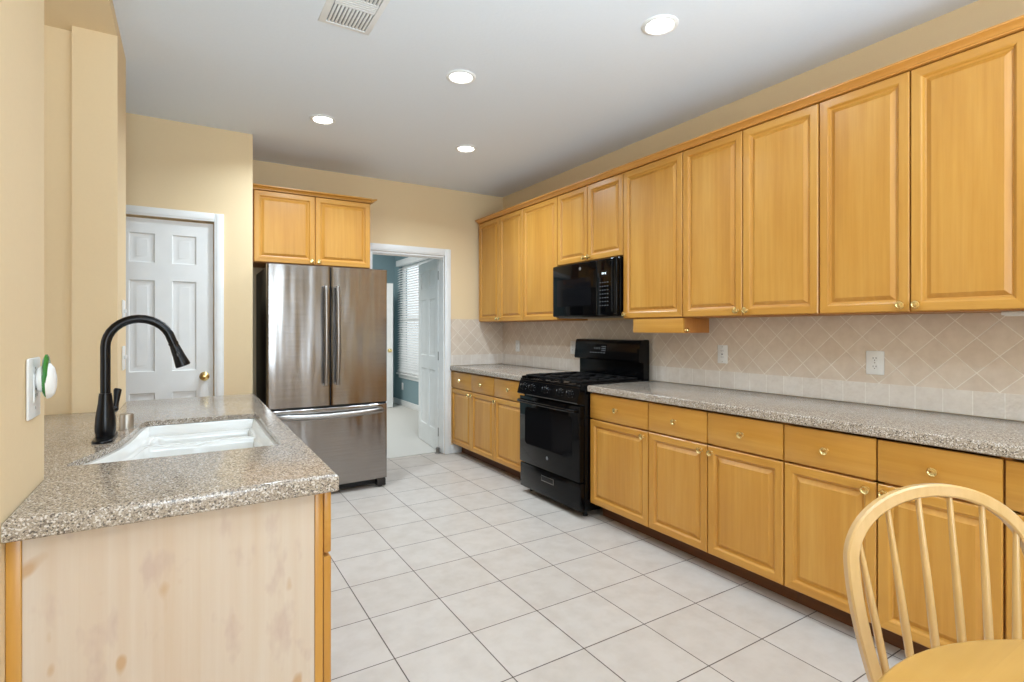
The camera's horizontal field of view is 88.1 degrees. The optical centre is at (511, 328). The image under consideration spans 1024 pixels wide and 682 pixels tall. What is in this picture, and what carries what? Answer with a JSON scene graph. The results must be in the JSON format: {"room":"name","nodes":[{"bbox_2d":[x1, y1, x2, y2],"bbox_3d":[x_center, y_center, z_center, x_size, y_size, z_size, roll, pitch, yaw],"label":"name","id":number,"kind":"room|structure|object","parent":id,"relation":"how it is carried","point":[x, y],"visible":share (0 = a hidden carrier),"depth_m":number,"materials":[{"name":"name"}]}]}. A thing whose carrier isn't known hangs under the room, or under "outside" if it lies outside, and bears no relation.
{"room":"kitchen","nodes":[
{"label":"kitchen","id":0,"kind":"room"},
{"bbox_2d":[0,0,43,681],"bbox_3d":[-0.017,-0.074,-0.760,0.190,2.750,4.923,0,0,-32],"label":"wall","id":1,"kind":"structure","parent":0,"point":[21,21],"depth_m":1.18,"materials":[{"name":"beige paint"}]},
{"bbox_2d":[26,357,39,420],"bbox_3d":[-1.152,0.143,1.276,0.009,0.145,0.115,0,0,-32],"label":"outlet","id":2,"kind":"object","parent":1,"relation":"attached to","point":[32,364],"visible":0.92,"depth_m":1.25,"materials":[{"name":"white plastic"}]},
{"bbox_2d":[33,374,37,401],"bbox_3d":[-1.151,0.143,1.276,0.004,0.067,0.033,0,0,-32],"label":"socket","id":3,"kind":"object","parent":2,"relation":"attached to","point":[35,392],"depth_m":1.26,"materials":[{"name":"white plastic"}]},
{"bbox_2d":[35,354,56,398],"bbox_3d":[-1.132,0.117,1.288,0.037,0.108,0.050,0,0,-32],"label":"air freshener","id":4,"kind":"object","parent":2,"relation":"attached to","point":[46,375],"visible":1,"depth_m":1.27,"materials":[{"name":"white plastic"}]},
{"bbox_2d":[44,0,116,35],"bbox_3d":[-1.203,-1.417,-0.696,2.221,0.063,6.274,0,0,-32],"label":"ceiling","id":5,"kind":"structure","parent":0,"point":[96,15],"depth_m":2.34,"materials":[{"name":"beige paint"}]},
{"bbox_2d":[44,23,125,414],"bbox_3d":[-2.583,-0.074,1.548,2.221,2.750,1.696,0,0,-32],"label":"wall pier","id":6,"kind":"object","parent":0,"point":[85,69],"visible":0.33,"depth_m":2.45,"materials":[{"name":"beige paint"}]},
{"bbox_2d":[122,346,126,370],"bbox_3d":[-1.990,0.151,2.720,0.016,0.124,0.120,0,0,-32],"label":"light switch","id":7,"kind":"object","parent":6,"relation":"attached to","point":[124,356],"visible":1,"depth_m":2.70,"materials":[{"name":"white plastic"}]},
{"bbox_2d":[122,300,126,317],"bbox_3d":[-1.990,-0.084,2.720,0.016,0.124,0.120,0,0,-32],"label":"light switch","id":8,"kind":"object","parent":6,"relation":"attached to","point":[124,311],"visible":0.85,"depth_m":2.70,"materials":[{"name":"white plastic"}]},
{"bbox_2d":[126,113,252,394],"bbox_3d":[-3.351,-0.074,3.465,2.920,2.750,0.654,0,0,-32],"label":"wall","id":9,"kind":"structure","parent":0,"point":[170,164],"depth_m":3.83,"materials":[{"name":"beige paint"}]},
{"bbox_2d":[126,216,212,400],"bbox_3d":[-2.413,0.266,3.663,0.603,2.045,0.106,0,0,-32],"label":"door","id":10,"kind":"structure","parent":9,"relation":"in","point":[169,264],"depth_m":3.69,"materials":[{"name":"white paint"}]},
{"bbox_2d":[126,205,223,395],"bbox_3d":[-2.406,0.235,3.650,0.735,2.129,0.020,0,0,-32],"label":"trim","id":11,"kind":"structure","parent":9,"relation":"attached to","point":[218,219],"depth_m":3.81,"materials":[{"name":"white paint"}]},
{"bbox_2d":[213,225,213,395],"bbox_3d":[-2.873,-0.074,4.109,1.210,2.750,0.050,0,0,-32],"label":"wall","id":12,"kind":"structure","parent":0,"point":[213,225],"depth_m":4.34,"materials":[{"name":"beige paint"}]},
{"bbox_2d":[253,160,502,444],"bbox_3d":[-1.220,-0.074,5.227,2.798,2.750,0.115,0,0,-32],"label":"wall","id":13,"kind":"structure","parent":0,"point":[406,214],"depth_m":5.33,"materials":[{"name":"beige paint"}]},
{"bbox_2d":[253,189,369,268],"bbox_3d":[-1.738,-0.811,4.566,0.925,0.572,0.456,0,0,-32],"label":"upper cabinet","id":14,"kind":"object","parent":13,"relation":"attached to","point":[287,228],"visible":0.99,"depth_m":4.37,"materials":[{"name":"brown wood"}]},
{"bbox_2d":[253,183,376,204],"bbox_3d":[-1.726,-1.114,4.564,0.998,0.032,0.475,0,0,-32],"label":"crown molding","id":15,"kind":"structure","parent":14,"relation":"attached to","point":[262,187],"depth_m":4.36,"materials":[{"name":"brown wood"}]},
{"bbox_2d":[370,243,450,453],"bbox_3d":[-1.056,0.239,5.318,0.908,2.122,0.139,0,0,-32],"label":"trim","id":16,"kind":"structure","parent":13,"relation":"attached to","point":[383,249],"depth_m":5.47,"materials":[{"name":"white paint"}]},
{"bbox_2d":[419,259,438,448],"bbox_3d":[-0.926,0.271,5.925,0.037,2.036,0.773,0,0,-25],"label":"door","id":17,"kind":"structure","parent":13,"relation":"in","point":[428,271],"depth_m":5.88,"materials":[{"name":"white paint"}]},
{"bbox_2d":[451,444,461,452],"bbox_3d":[-0.586,1.255,5.541,0.125,0.089,0.012,0,0,-32],"label":"baseboard","id":18,"kind":"structure","parent":13,"relation":"attached to","point":[455,448],"depth_m":5.53,"materials":[{"name":"white paint"}]},
{"bbox_2d":[451,319,502,365],"bbox_3d":[-0.371,0.143,5.676,0.624,0.484,0.008,0,0,-32],"label":"backsplash","id":19,"kind":"structure","parent":13,"relation":"attached to","point":[473,342],"depth_m":5.66,"materials":[{"name":"tile"}]},
{"bbox_2d":[372,254,393,396],"bbox_3d":[-3.617,-0.074,8.365,3.600,2.750,0.100,0,0,-32],"label":"wall","id":20,"kind":"structure","parent":0,"point":[385,262],"depth_m":9.21,"materials":[{"name":"teal paint"}]},
{"bbox_2d":[387,403,435,458],"bbox_3d":[-2.603,1.323,6.764,3.850,0.056,3.950,0,0,-32],"label":"floor","id":21,"kind":"structure","parent":0,"point":[403,440],"depth_m":6.47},
{"bbox_2d":[386,283,392,407],"bbox_3d":[-2.267,0.274,8.469,0.760,2.030,0.106,0,0,-32],"label":"door","id":22,"kind":"structure","parent":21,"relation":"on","point":[389,401],"depth_m":8.65,"materials":[{"name":"white paint"}]},
{"bbox_2d":[394,256,429,404],"bbox_3d":[-1.032,-0.074,7.712,0.120,2.750,3.920,0,0,-32],"label":"wall","id":23,"kind":"structure","parent":0,"point":[410,392],"depth_m":9.09,"materials":[{"name":"teal paint"}]},
{"bbox_2d":[394,397,418,410],"bbox_3d":[-1.076,1.247,7.655,0.014,0.093,3.770,0,0,-32],"label":"baseboard","id":24,"kind":"structure","parent":23,"relation":"attached to","point":[396,400],"depth_m":8.72,"materials":[{"name":"white paint"}]},
{"bbox_2d":[396,259,432,381],"bbox_3d":[-1.491,-0.114,8.363,0.140,1.890,1.630,0,0,-32],"label":"window","id":25,"kind":"structure","parent":23,"relation":"in","point":[401,375],"depth_m":8.70,"materials":[{"name":"white paint"}]},
{"bbox_2d":[396,257,433,375],"bbox_3d":[-1.533,-0.208,8.337,0.073,1.873,1.550,0,0,-32],"label":"window blind","id":26,"kind":"object","parent":25,"relation":"attached to","point":[402,364],"visible":0.56,"depth_m":8.55,"materials":[{"name":"white paint"}]},
{"bbox_2d":[112,0,977,196],"bbox_3d":[-1.337,-1.479,2.700,5.950,0.060,12.200,0,0,-32],"label":"ceiling","id":27,"kind":"structure","parent":0,"point":[559,86],"depth_m":2.92,"materials":[{"name":"paint"}]},
{"bbox_2d":[310,114,335,124],"bbox_3d":[-1.309,-1.444,3.663,0.172,0.009,0.172,0,0,-32],"label":"recessed light","id":28,"kind":"object","parent":27,"relation":"in","point":[317,118],"visible":1,"depth_m":3.65,"materials":[{"name":"white"}]},
{"bbox_2d":[318,0,389,34],"bbox_3d":[-0.708,-1.444,2.382,0.242,0.010,0.392,0,0,-32],"label":"ceiling vent","id":29,"kind":"object","parent":27,"relation":"in","point":[355,14],"visible":1,"depth_m":2.42,"materials":[{"name":"white paint"}]},
{"bbox_2d":[446,69,475,83],"bbox_3d":[-0.293,-1.444,3.043,0.172,0.009,0.172,0,0,-32],"label":"recessed light","id":30,"kind":"object","parent":27,"relation":"in","point":[459,76],"visible":1,"depth_m":3.03,"materials":[{"name":"white"}]},
{"bbox_2d":[455,145,476,152],"bbox_3d":[-0.370,-1.444,4.254,0.172,0.009,0.172,0,0,-32],"label":"recessed light","id":31,"kind":"object","parent":27,"relation":"in","point":[461,148],"visible":1,"depth_m":4.24,"materials":[{"name":"white"}]},
{"bbox_2d":[641,14,678,35],"bbox_3d":[0.706,-1.444,2.525,0.172,0.009,0.172,0,0,-32],"label":"recessed light","id":32,"kind":"object","parent":27,"relation":"in","point":[657,25],"visible":1,"depth_m":2.52,"materials":[{"name":"white paint"}]},
{"bbox_2d":[328,452,905,681],"bbox_3d":[-0.316,1.326,1.009,5.718,0.050,8.250,0,0,-32],"label":"floor","id":33,"kind":"structure","parent":0,"point":[450,569],"depth_m":2.51,"materials":[{"name":"tile"}]},
{"bbox_2d":[5,493,322,681],"bbox_3d":[-0.776,0.867,1.255,0.628,0.864,0.012,0,0,-32],"label":"end panel","id":34,"kind":"object","parent":33,"relation":"on","point":[235,594],"visible":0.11,"depth_m":1.25,"materials":[{"name":"brown wood"}]},
{"bbox_2d":[256,263,386,488],"bbox_3d":[-1.587,0.403,4.409,0.909,1.794,0.836,0,0,-32],"label":"refrigerator","id":35,"kind":"object","parent":33,"relation":"on","point":[321,331],"visible":0.86,"depth_m":4.13,"materials":[{"name":"grey metal"}]},
{"bbox_2d":[323,492,330,681],"bbox_3d":[-0.840,0.868,1.451,0.640,0.864,0.384,0,0,-32],"label":"base cabinet","id":36,"kind":"object","parent":33,"relation":"on","point":[326,496],"visible":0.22,"depth_m":1.44,"materials":[{"name":"brown wood"}]},
{"bbox_2d":[435,447,440,453],"bbox_3d":[-0.777,1.270,5.532,0.064,0.060,0.063,0,0,-32],"label":"door stop","id":37,"kind":"object","parent":33,"relation":"on","point":[437,448],"visible":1,"depth_m":5.51,"materials":[{"name":"grey metal"}]},
{"bbox_2d":[452,371,504,470],"bbox_3d":[-0.153,0.866,5.282,0.628,0.867,0.897,0,0,-32],"label":"base cabinet","id":38,"kind":"object","parent":33,"relation":"on","point":[472,394],"visible":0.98,"depth_m":5.10,"materials":[{"name":"brown wood"}]},
{"bbox_2d":[450,364,572,380],"bbox_3d":[0.003,0.409,5.061,0.647,0.044,1.446,0,0,-32],"label":"countertop","id":39,"kind":"structure","parent":38,"relation":"on","point":[506,371],"depth_m":5.00,"materials":[{"name":"stone"}]},
{"bbox_2d":[492,377,523,477],"bbox_3d":[0.223,0.866,4.669,0.628,0.867,0.539,0,0,-32],"label":"base cabinet","id":40,"kind":"object","parent":33,"relation":"on","point":[506,405],"visible":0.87,"depth_m":4.57,"materials":[{"name":"brown wood"}]},
{"bbox_2d":[517,338,648,515],"bbox_3d":[0.530,0.691,4.081,0.755,1.217,0.765,0,0,-32],"label":"gas range","id":41,"kind":"object","parent":33,"relation":"on","point":[555,419],"visible":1,"depth_m":3.91,"materials":[{"name":"black metal"}]},
{"bbox_2d":[521,373,642,387],"bbox_3d":[0.520,0.389,4.077,0.588,0.026,0.761,0,0,-32],"label":"cooktop","id":42,"kind":"object","parent":41,"relation":"in","point":[557,380],"depth_m":3.96,"materials":[{"name":"black metal"}]},
{"bbox_2d":[590,392,661,541],"bbox_3d":[0.916,0.866,3.542,0.628,0.867,0.535,0,0,-32],"label":"base cabinet","id":43,"kind":"object","parent":33,"relation":"on","point":[620,431],"visible":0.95,"depth_m":3.37,"materials":[{"name":"brown wood"}]},
{"bbox_2d":[649,402,797,602],"bbox_3d":[1.277,0.866,2.955,0.628,0.867,0.842,0,0,-32],"label":"base cabinet","id":44,"kind":"object","parent":33,"relation":"on","point":[717,479],"visible":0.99,"depth_m":2.74,"materials":[{"name":"brown wood"}]},
{"bbox_2d":[785,423,1006,653],"bbox_3d":[1.701,0.866,2.266,0.628,0.867,0.774,0,0,-32],"label":"base cabinet","id":45,"kind":"object","parent":33,"relation":"on","point":[831,476],"visible":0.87,"depth_m":2.08,"materials":[{"name":"brown wood"}]},
{"bbox_2d":[843,483,1023,681],"bbox_3d":[1.004,0.835,1.047,0.453,0.935,0.442,0,0,0],"label":"dining chair","id":46,"kind":"object","parent":33,"relation":"on","point":[853,551],"visible":0.89,"depth_m":1.23,"materials":[{"name":"brown wood"}]},
{"bbox_2d":[878,639,1023,681],"bbox_3d":[0.897,0.930,0.471,0.980,0.738,0.980,0,0,-32],"label":"dining table","id":47,"kind":"object","parent":33,"relation":"on","point":[998,660],"visible":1,"depth_m":0.88,"materials":[{"name":"brown wood"}]},
{"bbox_2d":[1006,458,1023,639],"bbox_3d":[2.101,0.866,1.616,0.628,0.867,0.750,0,0,-32],"label":"base cabinet","id":48,"kind":"object","parent":33,"relation":"on","point":[1014,468],"visible":0.52,"depth_m":1.77,"materials":[{"name":"brown wood"}]},
{"bbox_2d":[587,381,1023,459],"bbox_3d":[1.554,0.409,2.539,0.647,0.044,2.918,0,0,-32],"label":"countertop","id":49,"kind":"structure","parent":48,"relation":"on","point":[983,435],"depth_m":2.35,"materials":[{"name":"stone"}]},
{"bbox_2d":[503,0,1023,421],"bbox_3d":[2.081,-0.074,2.415,0.120,2.750,8.134,0,0,-32],"label":"wall","id":50,"kind":"structure","parent":0,"point":[979,15],"depth_m":2.96,"materials":[{"name":"beige paint"}]},
{"bbox_2d":[479,209,543,321],"bbox_3d":[0.000,-0.590,5.333,0.358,1.042,0.858,0,0,-32],"label":"upper cabinet","id":51,"kind":"object","parent":50,"relation":"attached to","point":[500,238],"visible":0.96,"depth_m":5.22,"materials":[{"name":"brown wood"}]},
{"bbox_2d":[475,15,1023,223],"bbox_3d":[0.969,-1.128,3.456,0.075,0.032,5.072,0,0,-32],"label":"crown molding","id":52,"kind":"structure","parent":51,"relation":"attached to","point":[1015,25],"depth_m":2.60,"materials":[{"name":"brown wood"}]},
{"bbox_2d":[516,340,519,351],"bbox_3d":[0.057,0.183,5.568,0.009,0.118,0.075,0,0,-32],"label":"outlet","id":53,"kind":"object","parent":50,"relation":"attached to","point":[517,341],"visible":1,"depth_m":5.55,"materials":[{"name":"white plastic"}]},
{"bbox_2d":[523,197,587,320],"bbox_3d":[0.378,-0.590,4.746,0.330,1.042,0.536,0,0,-32],"label":"upper cabinet","id":54,"kind":"object","parent":50,"relation":"attached to","point":[540,220],"visible":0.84,"depth_m":4.64,"materials":[{"name":"brown wood"}]},
{"bbox_2d":[570,341,575,353],"bbox_3d":[0.549,0.171,4.769,0.009,0.118,0.075,0,0,-32],"label":"outlet","id":55,"kind":"object","parent":50,"relation":"attached to","point":[572,343],"visible":0.91,"depth_m":4.77,"materials":[{"name":"white plastic"}]},
{"bbox_2d":[558,173,623,265],"bbox_3d":[0.712,-0.816,4.176,0.358,0.590,0.782,0,0,-32],"label":"upper cabinet","id":56,"kind":"object","parent":50,"relation":"attached to","point":[590,217],"visible":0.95,"depth_m":4.06,"materials":[{"name":"brown wood"}]},
{"bbox_2d":[553,256,623,318],"bbox_3d":[0.692,-0.300,4.168,0.384,0.430,0.766,0,0,-32],"label":"microwave","id":57,"kind":"object","parent":56,"relation":"attached to","point":[593,289],"visible":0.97,"depth_m":4.00,"materials":[{"name":"black metal"}]},
{"bbox_2d":[621,152,684,318],"bbox_3d":[1.055,-0.590,3.617,0.358,1.042,0.529,0,0,-32],"label":"upper cabinet","id":58,"kind":"object","parent":50,"relation":"attached to","point":[653,192],"visible":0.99,"depth_m":3.52,"materials":[{"name":"brown wood"}]},
{"bbox_2d":[718,345,727,363],"bbox_3d":[1.367,0.167,3.437,0.009,0.118,0.075,0,0,-32],"label":"outlet","id":59,"kind":"object","parent":50,"relation":"attached to","point":[722,349],"visible":1,"depth_m":3.43,"materials":[{"name":"white plastic"}]},
{"bbox_2d":[720,349,723,359],"bbox_3d":[1.366,0.167,3.437,0.004,0.067,0.033,0,0,-32],"label":"socket","id":60,"kind":"object","parent":59,"relation":"attached to","point":[721,350],"depth_m":3.44,"materials":[{"name":"white plastic"}]},
{"bbox_2d":[503,313,1023,420],"bbox_3d":[1.372,0.158,3.446,0.008,0.454,5.634,0,0,-32],"label":"backsplash","id":61,"kind":"structure","parent":50,"relation":"attached to","point":[960,363],"depth_m":2.83,"materials":[{"name":"tile"}]},
{"bbox_2d":[683,104,845,317],"bbox_3d":[1.414,-0.590,3.034,0.358,1.042,0.838,0,0,-32],"label":"upper cabinet","id":62,"kind":"object","parent":50,"relation":"attached to","point":[751,196],"visible":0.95,"depth_m":2.89,"materials":[{"name":"brown wood"}]},
{"bbox_2d":[633,318,708,332],"bbox_3d":[1.072,-0.020,3.558,0.250,0.095,0.462,0,0,-32],"label":"cabinet box","id":63,"kind":"object","parent":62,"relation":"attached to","point":[656,325],"visible":1,"depth_m":3.43,"materials":[{"name":"brown wood"}]},
{"bbox_2d":[866,351,883,374],"bbox_3d":[1.835,0.173,2.676,0.009,0.120,0.083,0,0,-32],"label":"outlet","id":64,"kind":"object","parent":50,"relation":"attached to","point":[874,360],"visible":1,"depth_m":2.67,"materials":[{"name":"white plastic"}]},
{"bbox_2d":[871,355,877,361],"bbox_3d":[1.834,0.152,2.675,0.004,0.032,0.029,0,0,-32],"label":"socket","id":65,"kind":"object","parent":64,"relation":"attached to","point":[874,358],"depth_m":2.67,"materials":[{"name":"white plastic"}]},
{"bbox_2d":[871,364,877,369],"bbox_3d":[1.834,0.194,2.675,0.004,0.032,0.029,0,0,-32],"label":"socket","id":66,"kind":"object","parent":64,"relation":"attached to","point":[873,366],"depth_m":2.67,"materials":[{"name":"white plastic"}]},
{"bbox_2d":[820,30,1023,314],"bbox_3d":[1.835,-0.590,2.349,0.358,1.042,0.768,0,0,-32],"label":"upper cabinet","id":67,"kind":"object","parent":50,"relation":"attached to","point":[922,168],"visible":1,"depth_m":2.22,"materials":[{"name":"brown wood"}]},
{"bbox_3d":[2.234,-0.590,1.700,0.358,1.042,0.754,0,0,-32],"label":"upper cabinet","id":68,"kind":"object","parent":50,"relation":"attached to","visible":0},
{"bbox_2d":[1001,311,1023,315],"bbox_3d":[2.123,-0.059,1.893,0.040,0.019,0.560,0,0,-32],"label":"light","id":69,"kind":"object","parent":68,"relation":"attached to","point":[1006,313],"visible":1,"depth_m":2.09,"materials":[{"name":"white plastic"}]},
{"bbox_3d":[-1.174,0.868,1.995,0.640,0.864,0.892,0,0,-32],"label":"base cabinet","id":70,"kind":"object","parent":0,"visible":0},
{"bbox_2d":[1,394,338,542],"bbox_3d":[-1.484,0.410,1.980,1.145,0.046,2.048,0,0,-32],"label":"countertop","id":71,"kind":"structure","parent":70,"relation":"on","point":[72,496],"depth_m":1.39,"materials":[{"name":"stone"}]},
{"bbox_2d":[118,413,134,429],"bbox_3d":[-1.485,0.356,2.039,0.052,0.060,0.052,0,0,-32],"label":"air gap cap","id":72,"kind":"object","parent":71,"relation":"on","point":[126,420],"visible":1,"depth_m":2.02,"materials":[{"name":"silver metal"}]},
{"bbox_2d":[91,315,189,443],"bbox_3d":[-1.332,0.168,1.916,0.286,0.437,0.210,0,0,-32],"label":"faucet","id":73,"kind":"object","parent":71,"relation":"on","point":[105,431],"visible":1,"depth_m":1.85,"materials":[{"name":"black metal"}]},
{"bbox_2d":[83,418,277,464],"bbox_3d":[-1.210,0.515,1.945,0.587,0.212,0.796,0,0,-32],"label":"sink","id":74,"kind":"object","parent":71,"relation":"in","point":[198,437],"visible":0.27,"depth_m":2.16,"materials":[{"name":"white ceramic"}]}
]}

